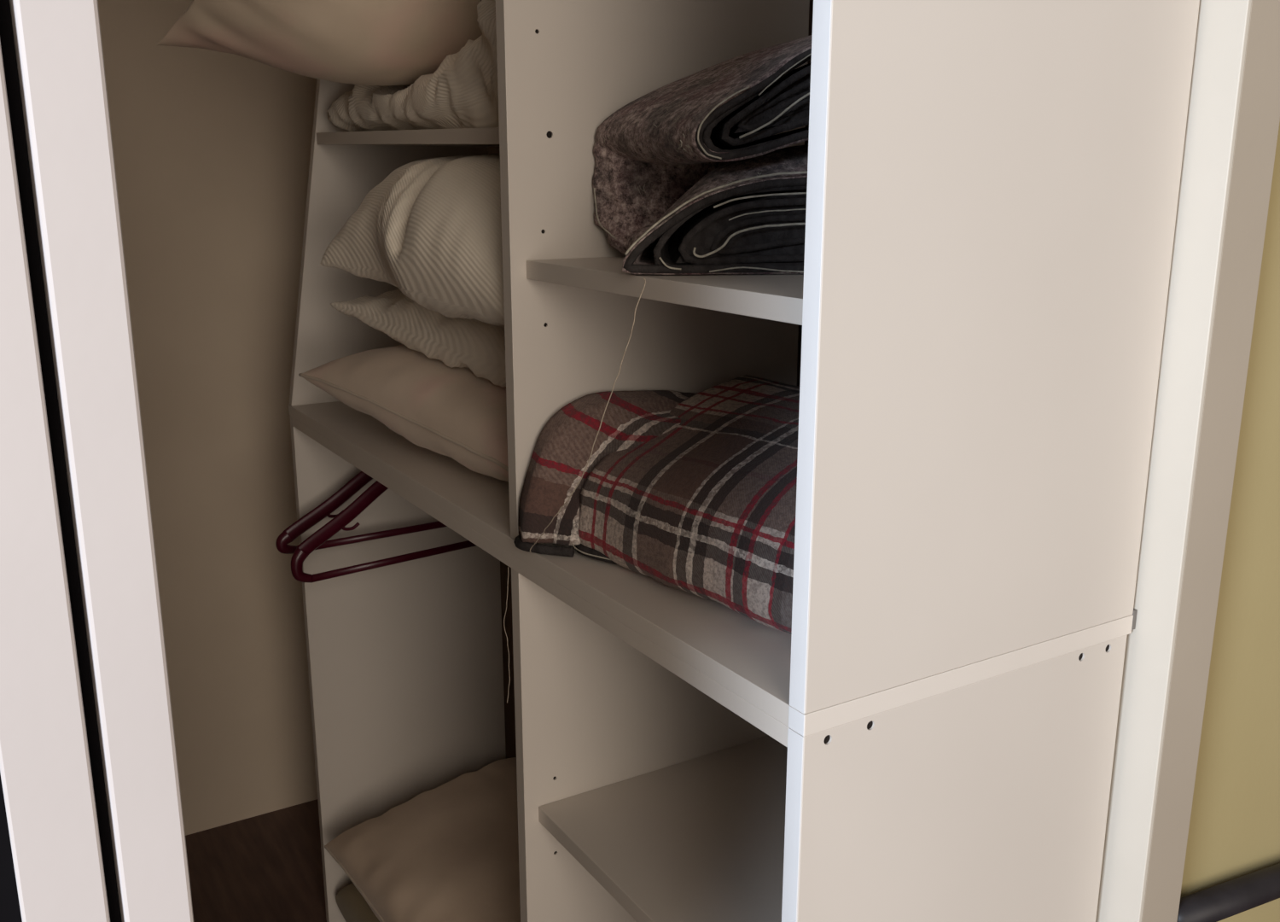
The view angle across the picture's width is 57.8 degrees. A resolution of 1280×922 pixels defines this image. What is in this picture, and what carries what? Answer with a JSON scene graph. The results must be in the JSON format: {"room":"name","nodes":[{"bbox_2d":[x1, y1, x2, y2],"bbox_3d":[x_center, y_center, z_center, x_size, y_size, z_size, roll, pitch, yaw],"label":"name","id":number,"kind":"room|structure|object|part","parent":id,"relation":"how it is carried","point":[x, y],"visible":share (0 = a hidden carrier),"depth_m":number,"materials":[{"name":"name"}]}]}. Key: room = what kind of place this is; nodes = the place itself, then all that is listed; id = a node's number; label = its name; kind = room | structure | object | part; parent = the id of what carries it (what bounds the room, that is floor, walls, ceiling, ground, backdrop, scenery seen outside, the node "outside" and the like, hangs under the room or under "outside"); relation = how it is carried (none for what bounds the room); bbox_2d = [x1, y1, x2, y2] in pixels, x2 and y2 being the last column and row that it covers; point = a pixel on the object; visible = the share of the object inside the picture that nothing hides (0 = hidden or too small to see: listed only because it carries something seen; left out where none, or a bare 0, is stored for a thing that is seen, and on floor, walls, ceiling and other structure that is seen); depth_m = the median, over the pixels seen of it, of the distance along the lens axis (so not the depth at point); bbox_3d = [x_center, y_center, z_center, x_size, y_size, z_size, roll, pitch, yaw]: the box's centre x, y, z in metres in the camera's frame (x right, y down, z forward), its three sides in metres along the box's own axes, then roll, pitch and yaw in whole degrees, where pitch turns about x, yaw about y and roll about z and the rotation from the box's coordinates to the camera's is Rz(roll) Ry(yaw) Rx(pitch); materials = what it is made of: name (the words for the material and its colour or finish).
{"room":"closet","nodes":[
{"label":"closet","id":0,"kind":"room"},
{"bbox_2d":[97,0,317,835],"bbox_3d":[-1.400,-0.218,2.657,2.160,2.500,0.099,-8,16,-31],"label":"wall","id":1,"kind":"structure","parent":0,"point":[212,148],"depth_m":2.84,"materials":[{"name":"paint"}]},
{"bbox_2d":[185,798,326,921],"bbox_3d":[-0.027,1.456,1.208,6.800,0.050,6.400,-8,16,-31],"label":"floor","id":2,"kind":"structure","parent":0,"point":[268,866],"depth_m":2.88,"materials":[{"name":"brown wood"}]},
{"bbox_2d":[0,0,121,921],"bbox_3d":[-0.260,0.296,0.587,0.005,2.500,0.057,-8,16,-31],"label":"trim","id":3,"kind":"structure","parent":2,"relation":"on","point":[6,29],"depth_m":0.49,"materials":[{"name":"black rubber"}]},
{"bbox_2d":[9,0,193,921],"bbox_3d":[-0.241,0.295,0.588,0.029,2.500,0.075,-8,16,-31],"label":"trim","id":4,"kind":"structure","parent":2,"relation":"on","point":[58,44],"depth_m":0.48,"materials":[{"name":"white paint"}]},
{"bbox_2d":[335,882,379,921],"bbox_3d":[-0.295,1.032,2.385,0.430,0.206,0.780,-8,16,-31],"label":"cushion","id":5,"kind":"object","parent":2,"relation":"on","point":[351,903],"visible":0.1,"depth_m":2.52,"materials":[{"name":"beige fabric"}]},
{"bbox_2d":[324,756,520,921],"bbox_3d":[-0.265,0.847,2.284,0.486,0.221,0.816,-8,16,-31],"label":"pillow","id":6,"kind":"object","parent":5,"relation":"on","point":[450,852],"visible":0.52,"depth_m":2.30,"materials":[{"name":"beige fabric"}]},
{"bbox_2d":[288,0,1199,921],"bbox_3d":[-0.093,0.118,1.827,0.457,2.250,1.643,-8,16,-31],"label":"shelving unit","id":7,"kind":"object","parent":2,"relation":"on","point":[979,300],"visible":0.88,"depth_m":1.17,"materials":[{"name":"white laminate"}]},
{"bbox_2d":[275,471,447,553],"bbox_3d":[-0.513,0.046,2.438,0.518,0.231,0.021,-9,17,-33],"label":"hanger","id":8,"kind":"object","parent":7,"relation":"hanging from","point":[343,494],"visible":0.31,"depth_m":2.37,"materials":[{"name":"red plastic"}]},
{"bbox_3d":[-0.613,0.077,2.377,0.246,0.150,0.010,-9,17,-33],"label":"arm","id":9,"kind":"part","parent":8,"relation":"part of","materials":[{"name":"red plastic"}]},
{"bbox_2d":[290,480,476,582],"bbox_3d":[-0.468,0.078,2.371,0.524,0.261,0.021,-11,18,-37],"label":"hanger","id":10,"kind":"object","parent":7,"relation":"hanging from","point":[370,494],"visible":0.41,"depth_m":2.29,"materials":[{"name":"red plastic"}]},
{"bbox_3d":[-0.564,0.098,2.298,0.249,0.152,0.010,-11,18,-37],"label":"arm","id":11,"kind":"part","parent":10,"relation":"part of","materials":[{"name":"red plastic"}]},
{"bbox_3d":[-0.520,-0.641,2.349,0.450,1.029,0.022,-8,16,-31],"label":"panel","id":12,"kind":"part","parent":7,"relation":"part of","materials":[{"name":"white plastic"}]},
{"bbox_3d":[-0.521,0.461,2.622,0.450,1.200,0.022,-8,16,-31],"label":"panel","id":13,"kind":"part","parent":7,"relation":"part of","materials":[{"name":"white plastic"}]},
{"bbox_2d":[298,343,508,481],"bbox_3d":[-0.205,-0.102,1.956,0.459,0.171,0.766,-10,17,-36],"label":"pillow","id":14,"kind":"object","parent":7,"relation":"on","point":[457,414],"visible":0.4,"depth_m":1.82,"materials":[{"name":"fabric"}]},
{"bbox_2d":[330,289,506,387],"bbox_3d":[-0.191,-0.218,1.923,0.364,0.152,0.739,-10,17,-36],"label":"pillow","id":15,"kind":"object","parent":14,"relation":"on","point":[476,345],"visible":0.27,"depth_m":1.85,"materials":[{"name":"beige fabric"}]},
{"bbox_2d":[320,154,504,325],"bbox_3d":[-0.198,-0.365,1.837,0.456,0.235,0.679,-11,18,-37],"label":"pillow","id":16,"kind":"object","parent":15,"relation":"on","point":[431,230],"visible":0.45,"depth_m":1.63,"materials":[{"name":"beige fabric"}]},
{"bbox_3d":[-0.209,-0.539,1.939,0.364,0.042,1.023,-8,16,-31],"label":"shelf","id":17,"kind":"part","parent":7,"relation":"part of","materials":[{"name":"white plastic"}]},
{"bbox_2d":[326,0,499,131],"bbox_3d":[-0.200,-0.666,1.908,0.382,0.258,0.980,-8,16,-31],"label":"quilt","id":18,"kind":"object","parent":7,"relation":"on","point":[462,92],"visible":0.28,"depth_m":1.79,"materials":[{"name":"beige fabric"}]},
{"bbox_2d":[156,0,482,85],"bbox_3d":[-0.406,-0.789,1.906,0.414,0.325,0.632,13,19,43],"label":"pillow","id":19,"kind":"object","parent":18,"relation":"on","point":[353,42],"visible":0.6,"depth_m":1.80,"materials":[{"name":"beige fabric"}]},
{"bbox_2d":[503,567,510,703],"bbox_3d":[-0.177,0.233,1.541,0.011,0.194,0.003,10,17,34],"label":"thread","id":20,"kind":"object","parent":7,"relation":"hanging from","point":[508,567],"visible":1,"depth_m":1.54},
{"bbox_3d":[-0.095,0.055,1.811,0.451,0.020,1.598,-8,16,-31],"label":"shelf rail","id":21,"kind":"part","parent":7,"relation":"part of","materials":[{"name":"white wood"}]},
{"bbox_3d":[0.028,0.686,1.760,0.450,1.180,0.023,-8,16,-31],"label":"divider panel","id":22,"kind":"part","parent":7,"relation":"part of","materials":[{"name":"white plastic"}]},
{"bbox_3d":[0.029,-0.427,1.485,0.450,1.029,0.023,-8,16,-31],"label":"divider panel","id":23,"kind":"part","parent":7,"relation":"part of","materials":[{"name":"white plastic"}]},
{"bbox_2d":[513,375,799,634],"bbox_3d":[0.163,0.039,1.349,0.454,0.190,0.520,-8,16,-31],"label":"blanket","id":24,"kind":"object","parent":7,"relation":"on","point":[695,493],"visible":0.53,"depth_m":1.34,"materials":[{"name":"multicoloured fabric"}]},
{"bbox_3d":[0.188,0.513,1.471,0.429,0.023,0.551,-8,16,-31],"label":"shelf","id":25,"kind":"part","parent":7,"relation":"part of","materials":[{"name":"white plastic"}]},
{"bbox_3d":[0.189,-0.203,1.294,0.429,0.022,0.551,-8,16,-31],"label":"shelf","id":26,"kind":"part","parent":7,"relation":"part of","materials":[{"name":"white plastic"}]},
{"bbox_2d":[592,34,812,274],"bbox_3d":[0.131,-0.367,1.302,0.348,0.289,0.284,-2,14,-7],"label":"blanket","id":27,"kind":"object","parent":7,"relation":"on","point":[691,176],"visible":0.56,"depth_m":1.21,"materials":[{"name":"grey fabric"}]},
{"bbox_2d":[529,277,645,552],"bbox_3d":[-0.072,-0.032,1.260,0.024,0.346,0.236,-10,17,-35],"label":"thread","id":28,"kind":"object","parent":27,"relation":"hanging from","point":[643,277],"visible":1,"depth_m":1.19},
{"bbox_3d":[-0.095,0.035,1.806,0.451,0.021,1.643,-8,16,-31],"label":"fixed shelf","id":29,"kind":"part","parent":7,"relation":"part of","materials":[{"name":"white wood"}]},
{"bbox_3d":[0.327,0.794,1.282,0.444,1.200,0.022,-8,16,-31],"label":"panel","id":30,"kind":"part","parent":7,"relation":"part of","materials":[{"name":"white plastic"}]},
{"bbox_3d":[0.331,-0.309,1.010,0.450,1.029,0.022,-8,16,-31],"label":"panel","id":31,"kind":"part","parent":7,"relation":"part of","materials":[{"name":"white plastic"}]},
{"bbox_2d":[487,0,813,758],"bbox_3d":[0.075,-0.113,2.240,0.100,2.500,2.181,-8,16,-31],"label":"wall","id":32,"kind":"structure","parent":0,"point":[509,714],"depth_m":2.98,"materials":[{"name":"beige paint"}]},
{"bbox_2d":[1095,0,1251,921],"bbox_3d":[0.540,0.137,1.229,0.006,2.500,0.068,-8,16,-31],"label":"trim","id":33,"kind":"structure","parent":32,"relation":"attached to","point":[1222,30],"depth_m":1.18,"materials":[{"name":"beige paint"}]},
{"bbox_2d":[1180,121,1279,921],"bbox_3d":[1.728,-0.082,1.952,2.668,2.580,0.042,-8,16,-31],"label":"wall","id":34,"kind":"structure","parent":0,"point":[1234,829],"depth_m":1.35,"materials":[{"name":"yellow paint"}]},
{"bbox_2d":[1141,0,1279,921],"bbox_3d":[0.572,0.133,1.248,0.069,2.500,0.068,-8,16,-31],"label":"trim","id":35,"kind":"structure","parent":34,"relation":"attached to","point":[1259,113],"depth_m":1.18,"materials":[{"name":"beige paint"}]},
{"bbox_2d":[1176,862,1279,921],"bbox_3d":[1.197,0.533,1.716,1.371,0.217,0.042,-8,16,-31],"label":"metal rail","id":36,"kind":"object","parent":34,"relation":"attached to","point":[1223,900],"visible":0.78,"depth_m":1.39,"materials":[{"name":"black metal"}]},
{"bbox_3d":[-0.698,0.354,0.351,0.860,2.500,0.060,-8,16,-31],"label":"wall","id":37,"kind":"structure","parent":0,"visible":0},
{"bbox_2d":[0,40,110,921],"bbox_3d":[-0.502,0.339,0.408,0.597,2.478,0.032,-8,16,-31],"label":"sliding door","id":38,"kind":"structure","parent":37,"relation":"in","point":[51,864],"depth_m":0.48,"materials":[{"name":"white paint"}]},
{"bbox_3d":[-0.499,0.338,0.410,0.523,2.478,0.008,-8,16,-31],"label":"panel","id":39,"kind":"part","parent":38,"relation":"part of","materials":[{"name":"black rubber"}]}
]}

